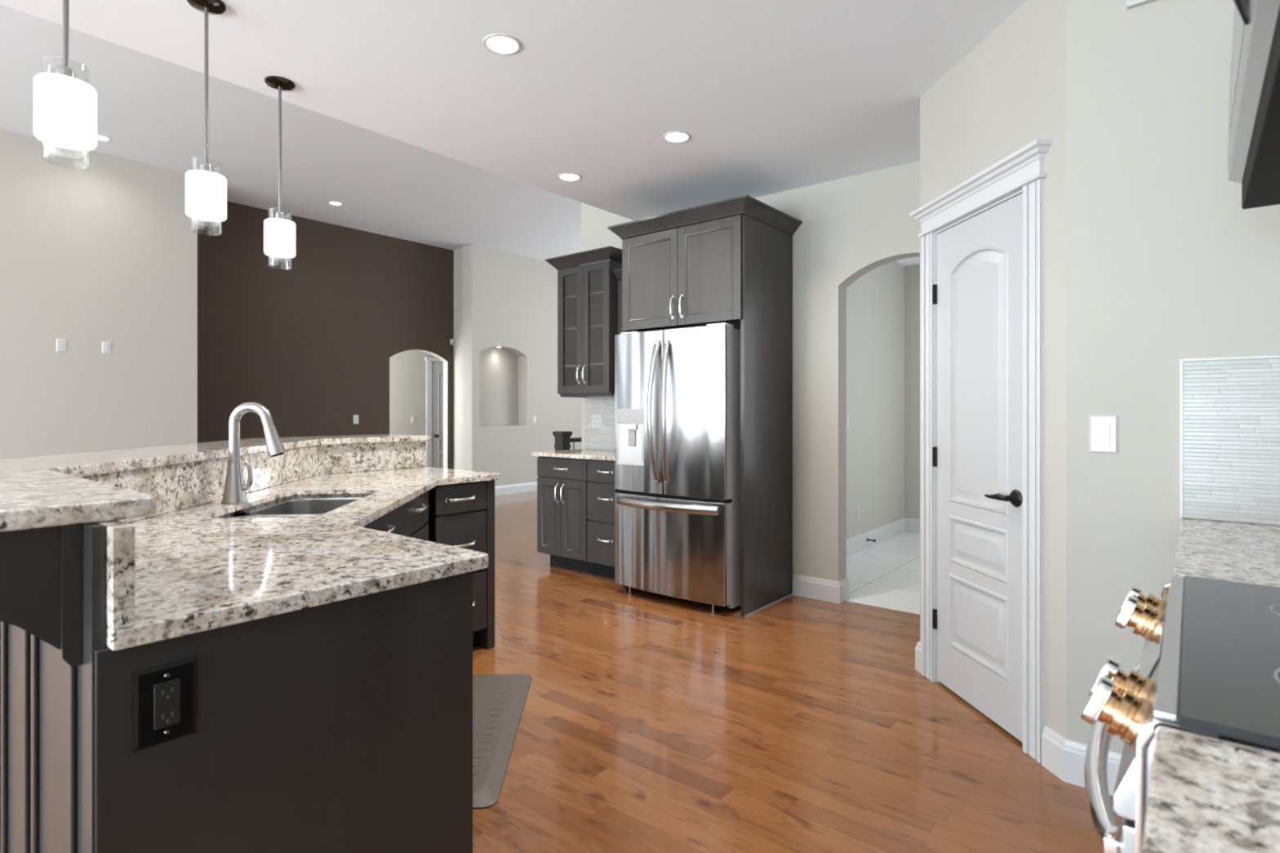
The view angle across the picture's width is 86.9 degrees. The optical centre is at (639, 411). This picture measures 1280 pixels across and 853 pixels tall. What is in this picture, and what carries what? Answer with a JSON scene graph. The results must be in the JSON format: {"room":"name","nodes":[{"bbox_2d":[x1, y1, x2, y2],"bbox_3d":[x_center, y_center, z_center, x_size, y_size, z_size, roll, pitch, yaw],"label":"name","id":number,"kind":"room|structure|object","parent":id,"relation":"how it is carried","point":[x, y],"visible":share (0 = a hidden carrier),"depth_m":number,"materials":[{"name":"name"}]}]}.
{"room":"kitchen","nodes":[
{"label":"kitchen","id":0,"kind":"room"},
{"bbox_2d":[0,128,197,459],"bbox_3d":[-7.032,-0.562,3.692,0.120,3.600,8.050,0,0,39],"label":"wall","id":1,"kind":"structure","parent":0,"point":[106,250],"depth_m":6.13,"materials":[{"name":"grey paint"}]},
{"bbox_2d":[56,338,66,352],"bbox_3d":[-5.098,-0.577,5.953,0.009,0.116,0.072,0,0,39],"label":"light switch","id":2,"kind":"object","parent":1,"relation":"attached to","point":[61,344],"visible":1,"depth_m":5.95,"materials":[{"name":"grey plastic"}]},
{"bbox_2d":[102,341,111,354],"bbox_3d":[-4.895,-0.582,6.201,0.009,0.116,0.072,0,0,39],"label":"light switch","id":3,"kind":"object","parent":1,"relation":"attached to","point":[106,345],"visible":1,"depth_m":6.20,"materials":[{"name":"grey plastic"}]},
{"bbox_2d":[0,4,581,261],"bbox_3d":[-3.414,-2.412,5.299,5.205,0.100,15.120,0,0,39],"label":"ceiling","id":4,"kind":"structure","parent":0,"point":[150,108],"depth_m":6.24,"materials":[{"name":"white paint"}]},
{"bbox_2d":[97,133,111,141],"bbox_3d":[-4.662,-2.359,5.830,0.156,0.006,0.156,0,0,39],"label":"recessed light","id":5,"kind":"object","parent":4,"relation":"in","point":[100,137],"visible":0.56,"depth_m":5.84,"materials":[{"name":"white"}]},
{"bbox_2d":[328,200,342,205],"bbox_3d":[-3.462,-2.359,7.677,0.156,0.006,0.156,0,0,39],"label":"recessed light","id":6,"kind":"object","parent":4,"relation":"in","point":[335,203],"visible":1,"depth_m":7.68,"materials":[{"name":"white"}]},
{"bbox_2d":[197,201,453,469],"bbox_3d":[-3.934,-0.562,8.568,0.120,3.600,3.621,0,0,39],"label":"wall","id":7,"kind":"structure","parent":0,"point":[310,338],"depth_m":8.34,"materials":[{"name":"brown paint"}]},
{"bbox_2d":[353,414,358,423],"bbox_3d":[-3.685,0.108,8.769,0.009,0.116,0.072,0,0,39],"label":"light switch","id":8,"kind":"object","parent":7,"relation":"attached to","point":[355,416],"visible":1,"depth_m":8.77,"materials":[{"name":"grey plastic"}]},
{"bbox_2d":[449,338,454,344],"bbox_3d":[-2.744,-1.012,9.884,0.053,0.080,0.053,0,0,39],"label":"sensor","id":9,"kind":"object","parent":7,"relation":"attached to","point":[451,340],"visible":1,"depth_m":9.87,"materials":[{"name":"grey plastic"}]},
{"bbox_2d":[389,350,443,467],"bbox_3d":[-3.327,-0.112,10.344,1.190,2.700,3.400,0,0,39],"label":"wall","id":10,"kind":"structure","parent":0,"point":[407,369],"depth_m":10.70,"materials":[{"name":"grey paint"}]},
{"bbox_2d":[410,416,414,423],"bbox_3d":[-3.609,0.138,10.743,0.009,0.116,0.072,0,0,39],"label":"light switch","id":11,"kind":"object","parent":10,"relation":"attached to","point":[412,418],"visible":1,"depth_m":10.73,"materials":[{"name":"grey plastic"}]},
{"bbox_2d":[425,356,442,466],"bbox_3d":[-3.129,0.183,11.313,0.030,2.110,1.050,0,0,39],"label":"trim","id":12,"kind":"structure","parent":10,"relation":"attached to","point":[428,360],"depth_m":10.95,"materials":[{"name":"grey paint"}]},
{"bbox_2d":[431,361,443,468],"bbox_3d":[-3.127,0.209,11.305,0.108,2.034,0.816,0,0,39],"label":"door","id":13,"kind":"structure","parent":10,"relation":"in","point":[437,366],"depth_m":11.08,"materials":[{"name":"grey paint"}]},
{"bbox_2d":[453,247,462,470],"bbox_3d":[-2.560,-0.562,9.845,0.630,3.600,0.202,0,0,39],"label":"wall","id":14,"kind":"structure","parent":0,"point":[458,254],"depth_m":9.83,"materials":[{"name":"grey paint"}]},
{"bbox_2d":[0,0,1026,220],"bbox_3d":[-1.459,-1.980,0.266,4.195,0.965,9.805,0,0,39],"label":"ceiling","id":15,"kind":"structure","parent":0,"point":[771,96],"depth_m":3.00,"materials":[{"name":"white paint"}]},
{"bbox_2d":[33,0,97,167],"bbox_3d":[-1.514,-1.075,1.781,0.128,0.842,0.128,0,0,39],"label":"pendant light","id":16,"kind":"object","parent":15,"relation":"hanging from","point":[65,106],"visible":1,"depth_m":1.75,"materials":[{"name":"white glass"}]},
{"bbox_2d":[56,65,75,78],"bbox_3d":[-1.514,-0.867,1.781,0.040,0.070,0.040,0,0,39],"label":"socket","id":17,"kind":"object","parent":16,"relation":"attached to","point":[65,70],"depth_m":1.77,"materials":[{"name":"silver metal"}]},
{"bbox_2d":[185,0,226,222],"bbox_3d":[-1.589,-1.075,2.474,0.128,0.842,0.128,0,0,39],"label":"pendant light","id":18,"kind":"object","parent":15,"relation":"hanging from","point":[206,190],"visible":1,"depth_m":2.45,"materials":[{"name":"white glass"}]},
{"bbox_2d":[200,163,213,172],"bbox_3d":[-1.589,-0.867,2.474,0.040,0.070,0.040,0,0,39],"label":"socket","id":19,"kind":"object","parent":18,"relation":"attached to","point":[203,166],"depth_m":2.46,"materials":[{"name":"silver metal"}]},
{"bbox_2d":[263,75,295,257],"bbox_3d":[-1.640,-1.075,3.077,0.128,0.842,0.128,0,0,39],"label":"pendant light","id":20,"kind":"object","parent":15,"relation":"hanging from","point":[279,233],"visible":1,"depth_m":3.05,"materials":[{"name":"white glass"}]},
{"bbox_2d":[275,212,284,219],"bbox_3d":[-1.640,-0.867,3.077,0.040,0.070,0.040,0,0,39],"label":"socket","id":21,"kind":"object","parent":20,"relation":"attached to","point":[277,215],"depth_m":3.06,"materials":[{"name":"silver metal"}]},
{"bbox_2d":[482,33,521,54],"bbox_3d":[-0.561,-1.494,2.755,0.156,0.006,0.156,0,0,39],"label":"recessed light","id":22,"kind":"object","parent":15,"relation":"in","point":[497,43],"visible":1,"depth_m":2.75,"materials":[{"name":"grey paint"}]},
{"bbox_2d":[557,173,582,181],"bbox_3d":[-0.451,-1.494,4.317,0.156,0.006,0.156,0,0,39],"label":"recessed light","id":23,"kind":"object","parent":15,"relation":"in","point":[563,176],"visible":1,"depth_m":4.31,"materials":[{"name":"white plastic"}]},
{"bbox_2d":[662,131,691,142],"bbox_3d":[0.201,-1.494,3.687,0.156,0.006,0.156,0,0,39],"label":"recessed light","id":24,"kind":"object","parent":15,"relation":"in","point":[672,136],"visible":1,"depth_m":3.68,"materials":[{"name":"white"}]},
{"bbox_2d":[462,244,581,486],"bbox_3d":[-1.388,-0.562,11.018,0.300,3.600,3.502,0,0,39],"label":"wall","id":25,"kind":"structure","parent":0,"point":[510,300],"depth_m":10.19,"materials":[{"name":"grey paint"}]},
{"bbox_2d":[494,481,537,495],"bbox_3d":[-1.501,1.169,11.034,0.528,0.138,3.420,0,0,39],"label":"baseboard","id":26,"kind":"structure","parent":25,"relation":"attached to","point":[528,486],"depth_m":10.16,"materials":[{"name":"grey paint"}]},
{"bbox_2d":[532,415,536,422],"bbox_3d":[-1.634,0.128,10.471,0.009,0.116,0.072,0,0,39],"label":"light switch","id":27,"kind":"object","parent":25,"relation":"attached to","point":[534,417],"visible":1,"depth_m":10.46,"materials":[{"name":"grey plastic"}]},
{"bbox_2d":[581,160,919,581],"bbox_3d":[1.424,-0.562,4.326,4.874,3.600,0.130,0,0,39],"label":"wall","id":28,"kind":"structure","parent":0,"point":[851,227],"depth_m":4.42,"materials":[{"name":"grey paint"}]},
{"bbox_2d":[545,245,622,397],"bbox_3d":[-0.378,-0.678,5.459,0.713,1.127,0.392,0,0,39],"label":"upper cabinet","id":29,"kind":"object","parent":28,"relation":"attached to","point":[588,294],"visible":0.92,"depth_m":5.39,"materials":[{"name":"brown paint"}]},
{"bbox_2d":[564,291,603,302],"bbox_3d":[-0.345,-0.930,5.498,0.535,0.016,0.271,0,0,39],"label":"shelf","id":30,"kind":"object","parent":29,"relation":"attached to","point":[595,297],"depth_m":5.53,"materials":[{"name":"grey"}]},
{"bbox_2d":[564,324,603,333],"bbox_3d":[-0.345,-0.670,5.498,0.535,0.016,0.271,0,0,39],"label":"shelf","id":31,"kind":"object","parent":29,"relation":"attached to","point":[596,328],"depth_m":5.53,"materials":[{"name":"grey"}]},
{"bbox_2d":[564,362,603,368],"bbox_3d":[-0.345,-0.370,5.498,0.535,0.016,0.271,0,0,39],"label":"shelf","id":32,"kind":"object","parent":29,"relation":"attached to","point":[566,365],"depth_m":5.54,"materials":[{"name":"grey"}]},
{"bbox_2d":[584,397,614,450],"bbox_3d":[-0.106,0.106,5.488,0.947,0.441,0.009,0,0,39],"label":"tile backsplash","id":33,"kind":"structure","parent":28,"relation":"attached to","point":[595,438],"depth_m":5.67,"materials":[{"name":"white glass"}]},
{"bbox_2d":[591,413,602,427],"bbox_3d":[-0.366,0.083,5.688,0.118,0.116,0.010,0,0,39],"label":"electrical outlet","id":34,"kind":"object","parent":33,"relation":"attached to","point":[597,419],"visible":1,"depth_m":5.68,"materials":[{"name":"grey plastic"}]},
{"bbox_2d":[592,417,595,424],"bbox_3d":[-0.386,0.083,5.700,0.033,0.066,0.003,0,0,39],"label":"receptacle","id":35,"kind":"object","parent":34,"relation":"attached to","point":[593,418],"depth_m":5.70,"materials":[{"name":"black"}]},
{"bbox_2d":[596,417,599,425],"bbox_3d":[-0.350,0.083,5.671,0.033,0.066,0.003,0,0,39],"label":"receptacle","id":36,"kind":"object","parent":34,"relation":"attached to","point":[597,418],"depth_m":5.67,"materials":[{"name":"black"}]},
{"bbox_2d":[612,268,623,334],"bbox_3d":[0.037,-0.612,5.186,0.410,0.949,0.288,0,0,39],"label":"upper cabinet","id":37,"kind":"object","parent":28,"relation":"attached to","point":[618,273],"visible":0.03,"depth_m":5.22,"materials":[{"name":"brown paint"}]},
{"bbox_2d":[792,573,849,604],"bbox_3d":[1.123,1.169,4.573,0.547,0.138,0.162,0,0,39],"label":"baseboard","id":38,"kind":"structure","parent":28,"relation":"attached to","point":[832,591],"depth_m":4.43,"materials":[{"name":"grey paint"}]},
{"bbox_2d":[472,490,1123,852],"bbox_3d":[-2.235,1.288,4.335,10.550,0.100,15.120,0,0,39],"label":"floor","id":39,"kind":"structure","parent":0,"point":[650,722],"depth_m":2.60,"materials":[{"name":"brown wood"}]},
{"bbox_2d":[0,512,248,852],"bbox_3d":[-1.423,0.706,2.404,0.777,1.064,3.218,0,0,-9],"label":"island base","id":40,"kind":"object","parent":39,"relation":"on","point":[52,579],"visible":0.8,"depth_m":1.06,"materials":[{"name":"brown paint"}]},
{"bbox_2d":[0,434,430,532],"bbox_3d":[-1.488,0.158,2.458,0.960,0.031,3.413,0,0,-8],"label":"bar","id":41,"kind":"object","parent":40,"relation":"on","point":[46,491],"visible":0.98,"depth_m":1.42,"materials":[{"name":"stone"}]},
{"bbox_2d":[94,571,472,852],"bbox_3d":[-0.842,0.799,1.496,0.662,0.878,0.719,0,0,39],"label":"island end panel","id":42,"kind":"object","parent":39,"relation":"on","point":[345,726],"visible":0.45,"depth_m":1.25,"materials":[{"name":"brown paint"}]},
{"bbox_2d":[132,656,196,752],"bbox_3d":[-0.753,0.465,1.074,0.010,0.124,0.087,0,0,39],"label":"electrical outlet","id":43,"kind":"object","parent":42,"relation":"attached to","point":[164,696],"visible":1,"depth_m":1.07,"materials":[{"name":"black plastic"}]},
{"bbox_2d":[154,678,180,729],"bbox_3d":[-0.751,0.465,1.072,0.003,0.071,0.035,0,0,39],"label":"receptacle","id":44,"kind":"object","parent":43,"relation":"attached to","point":[166,691],"depth_m":1.07,"materials":[{"name":"black plastic"}]},
{"bbox_2d":[362,490,429,541],"bbox_3d":[-1.215,0.799,2.559,0.632,0.878,1.175,0,0,-6],"label":"base cabinet","id":45,"kind":"object","parent":39,"relation":"on","point":[410,519],"visible":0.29,"depth_m":2.80,"materials":[{"name":"brown paint"}]},
{"bbox_2d":[105,466,499,650],"bbox_3d":[-1.094,0.344,2.481,1.111,0.031,3.010,0,0,-11],"label":"countertop","id":46,"kind":"structure","parent":45,"relation":"on","point":[198,568],"depth_m":1.53,"materials":[{"name":"stone"}]},
{"bbox_2d":[79,440,425,630],"bbox_3d":[-1.316,0.251,2.438,0.616,0.153,2.998,0,0,-9],"label":"granite splash","id":47,"kind":"object","parent":46,"relation":"on","point":[178,486],"visible":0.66,"depth_m":2.35,"materials":[{"name":"beige stone"}]},
{"bbox_2d":[221,402,285,503],"bbox_3d":[-1.388,0.148,2.429,0.216,0.360,0.082,0,0,-6],"label":"faucet","id":48,"kind":"object","parent":46,"relation":"on","point":[234,489],"visible":1,"depth_m":2.41,"materials":[{"name":"silver metal"}]},
{"bbox_2d":[228,497,363,518],"bbox_3d":[-1.219,0.454,2.441,0.368,0.189,0.734,0,0,-6],"label":"sink","id":49,"kind":"object","parent":46,"relation":"in","point":[302,507],"visible":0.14,"depth_m":2.76,"materials":[{"name":"grey metal"}]},
{"bbox_2d":[426,480,494,648],"bbox_3d":[-1.104,0.799,3.595,0.659,0.878,0.357,0,0,39],"label":"base cabinet","id":50,"kind":"object","parent":39,"relation":"on","point":[461,515],"visible":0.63,"depth_m":3.45,"materials":[{"name":"brown paint"}]},
{"bbox_2d":[472,674,532,808],"bbox_3d":[-0.705,1.228,2.625,0.460,0.020,1.066,0,0,-3],"label":"floor mat","id":51,"kind":"object","parent":39,"relation":"on","point":[499,700],"visible":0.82,"depth_m":2.61,"materials":[{"name":"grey rubber"}]},
{"bbox_2d":[537,456,595,573],"bbox_3d":[-0.460,0.799,5.420,0.549,0.878,0.556,0,0,39],"label":"base cabinet","id":52,"kind":"object","parent":39,"relation":"on","point":[562,482],"visible":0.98,"depth_m":5.22,"materials":[{"name":"brown paint"}]},
{"bbox_2d":[531,448,614,461],"bbox_3d":[-0.304,0.343,5.296,1.012,0.030,0.550,0,0,39],"label":"countertop","id":53,"kind":"structure","parent":52,"relation":"on","point":[599,455],"depth_m":5.23,"materials":[{"name":"stone"}]},
{"bbox_2d":[552,431,581,450],"bbox_3d":[0.082,0.713,7.255,0.130,1.050,2.665,0,0,39],"label":"stair railing","id":54,"kind":"object","parent":39,"relation":"on","point":[562,439],"visible":0.21,"depth_m":6.24,"materials":[{"name":"black metal"}]},
{"bbox_2d":[586,459,615,577],"bbox_3d":[-0.081,0.799,5.110,0.426,0.878,0.556,0,0,39],"label":"base cabinet","id":55,"kind":"object","parent":39,"relation":"on","point":[601,490],"visible":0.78,"depth_m":4.98,"materials":[{"name":"brown paint"}]},
{"bbox_2d":[614,322,740,613],"bbox_3d":[0.342,0.350,4.547,0.885,1.775,0.769,0,0,39],"label":"refrigerator","id":56,"kind":"object","parent":39,"relation":"on","point":[677,390],"visible":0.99,"depth_m":4.23,"materials":[{"name":"grey metal"}]},
{"bbox_2d":[607,195,802,616],"bbox_3d":[0.430,-0.015,4.582,1.096,2.505,0.726,0,0,39],"label":"tall cabinet","id":57,"kind":"object","parent":39,"relation":"on","point":[730,260],"visible":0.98,"depth_m":4.29,"materials":[{"name":"brown paint"}]},
{"bbox_2d":[1080,575,1279,852],"bbox_3d":[1.002,0.777,0.834,0.745,0.923,0.770,0,0,39],"label":"range","id":58,"kind":"object","parent":39,"relation":"on","point":[1209,665],"visible":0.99,"depth_m":0.83,"materials":[{"name":"grey metal"}]},
{"bbox_2d":[1177,575,1279,749],"bbox_3d":[1.046,0.321,0.798,0.632,0.011,0.770,0,0,39],"label":"cooktop","id":59,"kind":"object","parent":58,"relation":"in","point":[1228,632],"depth_m":0.86,"materials":[{"name":"grey glass"}]},
{"bbox_3d":[0.296,0.799,-0.116,0.674,0.878,1.575,0,0,39],"label":"base cabinet","id":60,"kind":"object","parent":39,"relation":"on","visible":0},
{"bbox_2d":[1141,725,1279,852],"bbox_3d":[0.297,0.344,-0.118,0.670,0.031,1.593,0,0,39],"label":"countertop","id":61,"kind":"structure","parent":60,"relation":"on","point":[1206,794],"depth_m":0.57,"materials":[{"name":"stone"}]},
{"bbox_3d":[1.606,0.799,1.484,0.674,0.878,0.981,0,0,39],"label":"base cabinet","id":62,"kind":"object","parent":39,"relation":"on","visible":0},
{"bbox_2d":[1173,518,1279,586],"bbox_3d":[1.606,0.344,1.481,0.670,0.031,0.991,0,0,39],"label":"countertop","id":63,"kind":"structure","parent":62,"relation":"on","point":[1230,551],"depth_m":1.58,"materials":[{"name":"stone"}]},
{"bbox_2d":[846,261,904,538],"bbox_3d":[1.835,-0.562,5.970,0.120,3.600,2.935,0,0,39],"label":"wall","id":64,"kind":"structure","parent":0,"point":[875,301],"depth_m":6.35,"materials":[{"name":"grey paint"}]},
{"bbox_2d":[846,414,848,428],"bbox_3d":[1.782,0.091,5.803,0.009,0.116,0.072,0,0,39],"label":"light switch","id":65,"kind":"object","parent":64,"relation":"attached to","point":[847,415],"visible":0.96,"depth_m":5.80,"materials":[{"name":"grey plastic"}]},
{"bbox_2d":[856,506,859,519],"bbox_3d":[1.941,0.903,5.996,0.010,0.116,0.072,0,0,39],"label":"electrical outlet","id":66,"kind":"object","parent":64,"relation":"attached to","point":[857,507],"visible":1,"depth_m":5.98,"materials":[{"name":"grey plastic"}]},
{"bbox_2d":[895,257,919,266],"bbox_3d":[3.025,-1.547,4.977,3.220,0.100,2.965,0,0,39],"label":"ceiling","id":67,"kind":"structure","parent":0,"point":[913,260],"depth_m":6.76,"materials":[{"name":"white paint"}]},
{"bbox_2d":[904,263,919,519],"bbox_3d":[3.081,-0.130,4.951,3.100,2.735,2.935,0,0,39],"label":"wall","id":68,"kind":"structure","parent":0,"point":[912,273],"depth_m":6.91,"materials":[{"name":"grey paint"}]},
{"bbox_2d":[846,517,919,555],"bbox_3d":[2.137,1.169,5.652,0.750,0.138,2.785,0,0,39],"label":"baseboard","id":69,"kind":"structure","parent":68,"relation":"attached to","point":[857,543],"depth_m":6.42,"materials":[{"name":"grey paint"}]},
{"bbox_2d":[920,0,1066,738],"bbox_3d":[1.542,-0.130,3.092,0.472,2.735,1.641,0,0,18],"label":"wall","id":70,"kind":"structure","parent":0,"point":[1008,93],"depth_m":2.39,"materials":[{"name":"grey paint"}]},
{"bbox_2d":[915,641,921,674],"bbox_3d":[1.475,1.169,3.311,0.406,0.138,0.078,0,0,-38],"label":"baseboard","id":71,"kind":"structure","parent":70,"relation":"attached to","point":[918,647],"depth_m":3.21,"materials":[{"name":"white paint"}]},
{"bbox_2d":[932,193,1022,742],"bbox_3d":[1.375,0.209,2.773,0.103,2.029,0.648,0,0,-5],"label":"door","id":72,"kind":"structure","parent":70,"relation":"in","point":[977,294],"depth_m":2.74,"materials":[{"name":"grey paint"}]},
{"bbox_2d":[909,138,1052,764],"bbox_3d":[1.401,0.150,2.774,0.158,2.175,0.884,0,0,-6],"label":"trim","id":73,"kind":"structure","parent":70,"relation":"attached to","point":[1024,168],"depth_m":2.44,"materials":[{"name":"grey paint"}]},
{"bbox_2d":[1066,0,1279,753],"bbox_3d":[1.899,-0.130,1.948,1.127,2.735,0.100,0,0,39],"label":"wall","id":74,"kind":"structure","parent":0,"point":[1166,264],"depth_m":2.14,"materials":[{"name":"grey paint"}]},
{"bbox_2d":[1041,725,1121,795],"bbox_3d":[1.523,1.169,2.190,0.073,0.138,0.414,0,0,-41],"label":"baseboard","id":75,"kind":"structure","parent":74,"relation":"attached to","point":[1064,757],"depth_m":2.25,"materials":[{"name":"grey paint"}]},
{"bbox_2d":[1088,414,1118,453],"bbox_3d":[1.508,0.075,2.197,0.078,0.125,0.009,0,0,39],"label":"light switch","id":76,"kind":"object","parent":74,"relation":"attached to","point":[1103,428],"visible":1,"depth_m":2.19,"materials":[{"name":"white plastic"}]},
{"bbox_2d":[1126,0,1156,8],"bbox_3d":[1.647,-1.358,2.071,0.253,0.148,0.025,0,0,39],"label":"air vent","id":77,"kind":"object","parent":74,"relation":"in","point":[1130,3],"visible":1,"depth_m":2.13,"materials":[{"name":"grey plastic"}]},
{"bbox_2d":[1179,355,1279,525],"bbox_3d":[1.916,0.084,1.861,0.670,0.486,0.012,0,0,39],"label":"tile backsplash","id":78,"kind":"structure","parent":74,"relation":"attached to","point":[1229,409],"depth_m":2.00,"materials":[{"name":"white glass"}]},
{"bbox_3d":[-0.340,-0.129,-1.557,0.155,2.735,8.160,0,0,39],"label":"wall","id":79,"kind":"structure","parent":0,"visible":0},
{"bbox_2d":[1226,0,1279,208],"bbox_3d":[1.068,-0.579,0.780,0.606,0.427,0.760,0,0,39],"label":"microwave","id":80,"kind":"object","parent":79,"relation":"attached to","point":[1253,161],"visible":1,"depth_m":0.93,"materials":[{"name":"black"}]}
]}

